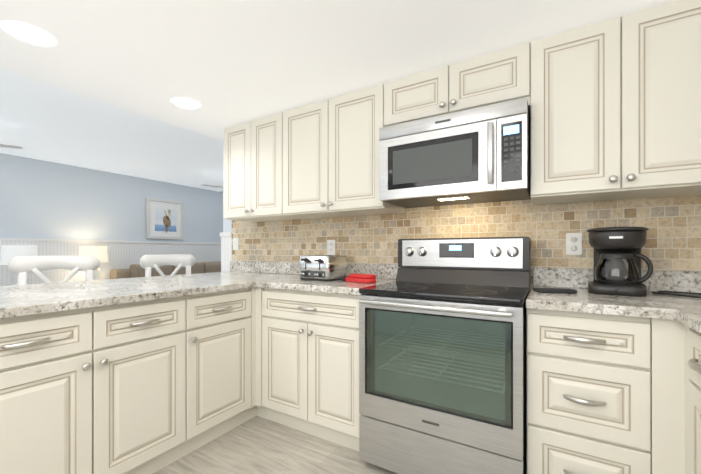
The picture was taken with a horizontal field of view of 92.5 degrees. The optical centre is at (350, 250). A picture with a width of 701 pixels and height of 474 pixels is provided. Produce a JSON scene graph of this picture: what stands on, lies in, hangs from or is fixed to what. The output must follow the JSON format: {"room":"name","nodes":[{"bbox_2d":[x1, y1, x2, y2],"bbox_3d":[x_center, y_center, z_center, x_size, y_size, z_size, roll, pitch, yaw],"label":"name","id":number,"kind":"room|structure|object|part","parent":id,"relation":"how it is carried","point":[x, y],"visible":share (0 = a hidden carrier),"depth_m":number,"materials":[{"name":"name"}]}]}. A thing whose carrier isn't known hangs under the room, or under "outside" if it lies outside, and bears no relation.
{"room":"kitchen","nodes":[
{"label":"kitchen","id":0,"kind":"room"},
{"bbox_2d":[0,153,222,242],"bbox_3d":[-4.194,-0.106,5.593,0.120,2.440,7.500,0,0,31],"label":"wall","id":1,"kind":"structure","parent":0,"point":[41,199],"depth_m":5.39,"materials":[{"name":"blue paint"}]},
{"bbox_2d":[0,238,220,285],"bbox_3d":[-4.130,0.472,5.553,0.030,1.285,7.498,0,0,31],"label":"wainscoting","id":2,"kind":"structure","parent":1,"relation":"attached to","point":[124,254],"depth_m":5.65,"materials":[{"name":"white paint"}]},
{"bbox_2d":[146,197,183,239],"bbox_3d":[-3.562,-0.603,6.473,0.030,0.765,0.720,0,0,31],"label":"framed picture","id":3,"kind":"object","parent":1,"relation":"attached to","point":[164,218],"visible":0.98,"depth_m":6.45,"materials":[{"name":"white"}]},
{"bbox_2d":[155,206,175,231],"bbox_3d":[-3.563,-0.603,6.474,0.002,0.465,0.420,0,0,31],"label":"print","id":4,"kind":"object","parent":3,"relation":"attached to","point":[165,216],"depth_m":6.47,"materials":[{"name":"multicoloured"}]},
{"bbox_2d":[0,67,222,191],"bbox_3d":[-0.963,-1.377,3.652,7.660,0.100,7.740,0,0,31],"label":"ceiling","id":5,"kind":"structure","parent":0,"point":[42,120],"depth_m":3.94,"materials":[{"name":"white paint"}]},
{"bbox_2d":[0,143,23,148],"bbox_3d":[-4.066,-1.172,3.204,1.270,0.310,1.257,0,0,31],"label":"ceiling fan","id":6,"kind":"object","parent":5,"relation":"hanging from","point":[10,146],"visible":1,"depth_m":3.52,"materials":[{"name":"white"}]},
{"bbox_2d":[201,184,222,192],"bbox_3d":[-1.990,-1.106,5.998,1.245,0.440,1.276,0,0,31],"label":"ceiling fan","id":7,"kind":"object","parent":5,"relation":"hanging from","point":[213,186],"visible":0.02,"depth_m":5.71,"materials":[{"name":"white"}]},
{"bbox_2d":[223,141,234,231],"bbox_3d":[0.447,-0.108,2.361,3.915,2.440,0.118,0,0,31],"label":"wall","id":8,"kind":"structure","parent":0,"point":[227,225],"depth_m":3.31,"materials":[{"name":"white paint"}]},
{"bbox_2d":[220,232,231,271],"bbox_3d":[-1.181,0.468,3.337,0.160,1.290,0.162,0,0,31],"label":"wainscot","id":9,"kind":"structure","parent":8,"relation":"attached to","point":[226,248],"depth_m":3.27,"materials":[{"name":"white paint"}]},
{"bbox_2d":[224,112,291,221],"bbox_3d":[-0.691,-0.640,2.763,0.650,0.760,0.337,0,0,31],"label":"upper cabinet","id":10,"kind":"object","parent":8,"relation":"attached to","point":[254,149],"depth_m":2.60,"materials":[{"name":"beige wood"}]},
{"bbox_2d":[284,83,403,219],"bbox_3d":[-0.064,-0.640,2.386,0.814,0.760,0.337,0,0,31],"label":"upper cabinet","id":11,"kind":"object","parent":8,"relation":"attached to","point":[331,145],"depth_m":2.22,"materials":[{"name":"beige wood"}]},
{"bbox_2d":[384,41,531,126],"bbox_3d":[0.622,-0.868,1.974,0.784,0.306,0.337,0,0,31],"label":"upper cabinet","id":12,"kind":"object","parent":8,"relation":"attached to","point":[503,75],"depth_m":1.79,"materials":[{"name":"beige wood"}]},
{"bbox_2d":[379,97,530,207],"bbox_3d":[0.594,-0.498,1.912,0.754,0.420,0.470,0,0,31],"label":"microwave","id":13,"kind":"object","parent":12,"relation":"attached to","point":[481,154],"visible":1,"depth_m":1.72,"materials":[{"name":"grey metal"}]},
{"bbox_2d":[229,261,700,291],"bbox_3d":[0.412,0.149,2.286,3.650,0.102,0.019,0,0,31],"label":"backsplash","id":14,"kind":"structure","parent":8,"relation":"attached to","point":[554,277],"depth_m":1.84,"materials":[{"name":"grey stone"}]},
{"bbox_2d":[232,195,700,289],"bbox_3d":[0.422,-0.043,2.300,3.653,0.590,0.011,0,0,31],"label":"tile backsplash","id":15,"kind":"structure","parent":8,"relation":"attached to","point":[673,237],"depth_m":2.00,"materials":[{"name":"tile"}]},
{"bbox_2d":[233,238,238,249],"bbox_3d":[-1.096,-0.062,3.197,0.072,0.118,0.014,0,0,31],"label":"light switch","id":16,"kind":"object","parent":15,"relation":"attached to","point":[235,243],"visible":1,"depth_m":3.19,"materials":[{"name":"white plastic"}]},
{"bbox_2d":[327,240,334,254],"bbox_3d":[-0.152,-0.025,2.633,0.072,0.118,0.008,0,0,31],"label":"electrical outlet","id":17,"kind":"object","parent":15,"relation":"attached to","point":[330,247],"visible":1,"depth_m":2.63,"materials":[{"name":"white plastic"}]},
{"bbox_2d":[566,233,581,254],"bbox_3d":[1.209,-0.036,1.815,0.072,0.118,0.008,0,0,31],"label":"electrical outlet","id":18,"kind":"object","parent":15,"relation":"attached to","point":[573,243],"visible":1,"depth_m":1.81,"materials":[{"name":"white plastic"}]},
{"bbox_2d":[528,0,700,204],"bbox_3d":[1.257,-0.641,1.593,0.695,0.760,0.337,0,0,31],"label":"upper cabinet","id":19,"kind":"object","parent":8,"relation":"attached to","point":[615,108],"depth_m":1.46,"materials":[{"name":"beige wood"}]},
{"bbox_2d":[153,416,396,473],"bbox_3d":[-0.963,1.153,3.650,7.820,0.080,7.900,0,0,31],"label":"floor","id":20,"kind":"structure","parent":0,"point":[257,445],"depth_m":1.82,"materials":[{"name":"grey wood"}]},
{"bbox_2d":[0,245,37,284],"bbox_3d":[-4.411,0.523,4.474,0.500,1.181,0.500,0,0,31],"label":"table lamp","id":21,"kind":"object","parent":20,"relation":"on","point":[9,253],"visible":0.33,"depth_m":4.34,"materials":[{"name":"white fabric"}]},
{"bbox_2d":[8,255,99,284],"bbox_3d":[-1.971,0.575,2.331,0.428,1.075,0.516,0,0,31],"label":"bar stool","id":22,"kind":"object","parent":20,"relation":"on","point":[21,267],"visible":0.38,"depth_m":2.40,"materials":[{"name":"white paint"}]},
{"bbox_2d":[79,246,107,279],"bbox_3d":[-3.979,0.523,5.194,0.500,1.181,0.500,0,0,31],"label":"table lamp","id":23,"kind":"object","parent":20,"relation":"on","point":[100,253],"visible":0.21,"depth_m":5.11,"materials":[{"name":"white fabric"}]},
{"bbox_2d":[0,336,191,473],"bbox_3d":[-1.339,0.674,1.567,0.600,0.874,0.840,0,0,31],"label":"base cabinet","id":24,"kind":"object","parent":20,"relation":"on","point":[152,374],"depth_m":1.44,"materials":[{"name":"beige wood"}]},
{"bbox_2d":[0,272,395,383],"bbox_3d":[-1.000,0.218,1.747,1.796,0.038,2.397,0,0,31],"label":"countertop","id":25,"kind":"structure","parent":24,"relation":"on","point":[44,327],"depth_m":1.63,"materials":[{"name":"beige stone"}]},
{"bbox_2d":[299,255,345,280],"bbox_3d":[-0.200,0.116,2.312,0.270,0.166,0.238,0,0,36],"label":"toaster","id":26,"kind":"object","parent":25,"relation":"on","point":[323,267],"visible":0.94,"depth_m":2.23,"materials":[{"name":"silver metal"}]},
{"bbox_2d":[342,273,375,282],"bbox_3d":[0.062,0.175,2.132,0.240,0.048,0.110,0,0,45],"label":"oven mitt","id":27,"kind":"object","parent":25,"relation":"on","point":[362,278],"visible":1,"depth_m":2.08,"materials":[{"name":"red fabric"}]},
{"bbox_2d":[110,261,220,278],"bbox_3d":[-3.011,0.675,6.397,0.960,0.880,2.400,0,0,31],"label":"sofa","id":28,"kind":"object","parent":20,"relation":"on","point":[135,270],"visible":0.12,"depth_m":6.03,"materials":[{"name":"brown fabric"}]},
{"bbox_2d":[140,254,195,276],"bbox_3d":[-1.548,0.575,3.034,0.428,1.075,0.516,0,0,31],"label":"bar stool","id":29,"kind":"object","parent":20,"relation":"on","point":[149,262],"visible":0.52,"depth_m":3.12,"materials":[{"name":"white paint"}]},
{"bbox_2d":[192,324,255,450],"bbox_3d":[-0.998,0.674,2.136,0.600,0.874,0.487,0,0,31],"label":"base cabinet","id":30,"kind":"object","parent":20,"relation":"on","point":[224,361],"depth_m":1.97,"materials":[{"name":"beige wood"}]},
{"bbox_2d":[256,296,360,451],"bbox_3d":[-0.121,0.674,2.245,0.799,0.874,0.603,0,0,31],"label":"base cabinet","id":31,"kind":"object","parent":20,"relation":"on","point":[307,362],"depth_m":1.96,"materials":[{"name":"beige wood"}]},
{"bbox_2d":[359,237,530,473],"bbox_3d":[0.518,0.519,1.785,0.754,1.186,0.712,0,0,31],"label":"range","id":32,"kind":"object","parent":20,"relation":"on","point":[442,370],"visible":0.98,"depth_m":1.60,"materials":[{"name":"grey metal"}]},
{"bbox_3d":[0.377,0.963,1.551,0.750,0.227,0.038,0,0,31],"label":"drawer","id":33,"kind":"part","parent":32,"relation":"part of","materials":[{"name":"silver metal"}]},
{"bbox_3d":[0.361,0.534,1.524,0.750,0.610,0.102,0,0,31],"label":"door","id":34,"kind":"part","parent":32,"relation":"part of","materials":[{"name":"silver metal"}]},
{"bbox_2d":[526,284,700,473],"bbox_3d":[0.844,0.217,0.522,1.092,0.038,2.597,0,0,31],"label":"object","id":35,"kind":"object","parent":20,"relation":"on","point":[614,381],"depth_m":1.25,"materials":[{"name":"beige wood"}]},
{"bbox_2d":[533,288,576,292],"bbox_3d":[0.978,0.192,1.609,0.170,0.014,0.100,0,0,11],"label":"pot holder","id":36,"kind":"object","parent":35,"relation":"on","point":[553,290],"visible":1,"depth_m":1.57,"materials":[{"name":"grey fabric"}]},
{"bbox_2d":[587,227,652,296],"bbox_3d":[1.263,0.044,1.585,0.240,0.309,0.264,0,0,31],"label":"coffee maker","id":37,"kind":"object","parent":35,"relation":"on","point":[618,256],"visible":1,"depth_m":1.53,"materials":[{"name":"grey plastic"}]},
{"bbox_2d":[652,290,700,297],"bbox_3d":[1.491,0.195,1.459,0.261,0.008,0.249,0,0,31],"label":"cord","id":38,"kind":"object","parent":35,"relation":"on","point":[666,293],"visible":0.98,"depth_m":1.52,"materials":[{"name":"black plastic"}]},
{"bbox_2d":[0,0,674,140],"bbox_3d":[-0.425,-1.177,0.885,3.647,0.303,3.312,0,0,31],"label":"ceiling","id":39,"kind":"structure","parent":0,"point":[226,63],"depth_m":1.67,"materials":[{"name":"white paint"}]},
{"bbox_2d":[0,21,57,47],"bbox_3d":[-1.522,-1.024,1.595,0.200,0.002,0.200,0,0,31],"label":"recessed light","id":40,"kind":"object","parent":39,"relation":"in","point":[29,34],"visible":1,"depth_m":1.59,"materials":[{"name":"white"}]},
{"bbox_2d":[170,97,201,109],"bbox_3d":[-1.146,-1.023,2.338,0.200,0.002,0.200,0,0,31],"label":"recessed light","id":41,"kind":"object","parent":39,"relation":"in","point":[186,103],"visible":1,"depth_m":2.33,"materials":[{"name":"white glass"}]},
{"bbox_2d":[527,309,650,473],"bbox_3d":[1.040,0.674,1.527,0.393,0.874,0.636,0,0,31],"label":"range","id":42,"kind":"object","parent":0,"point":[589,371],"depth_m":1.28,"materials":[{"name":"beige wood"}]}
]}

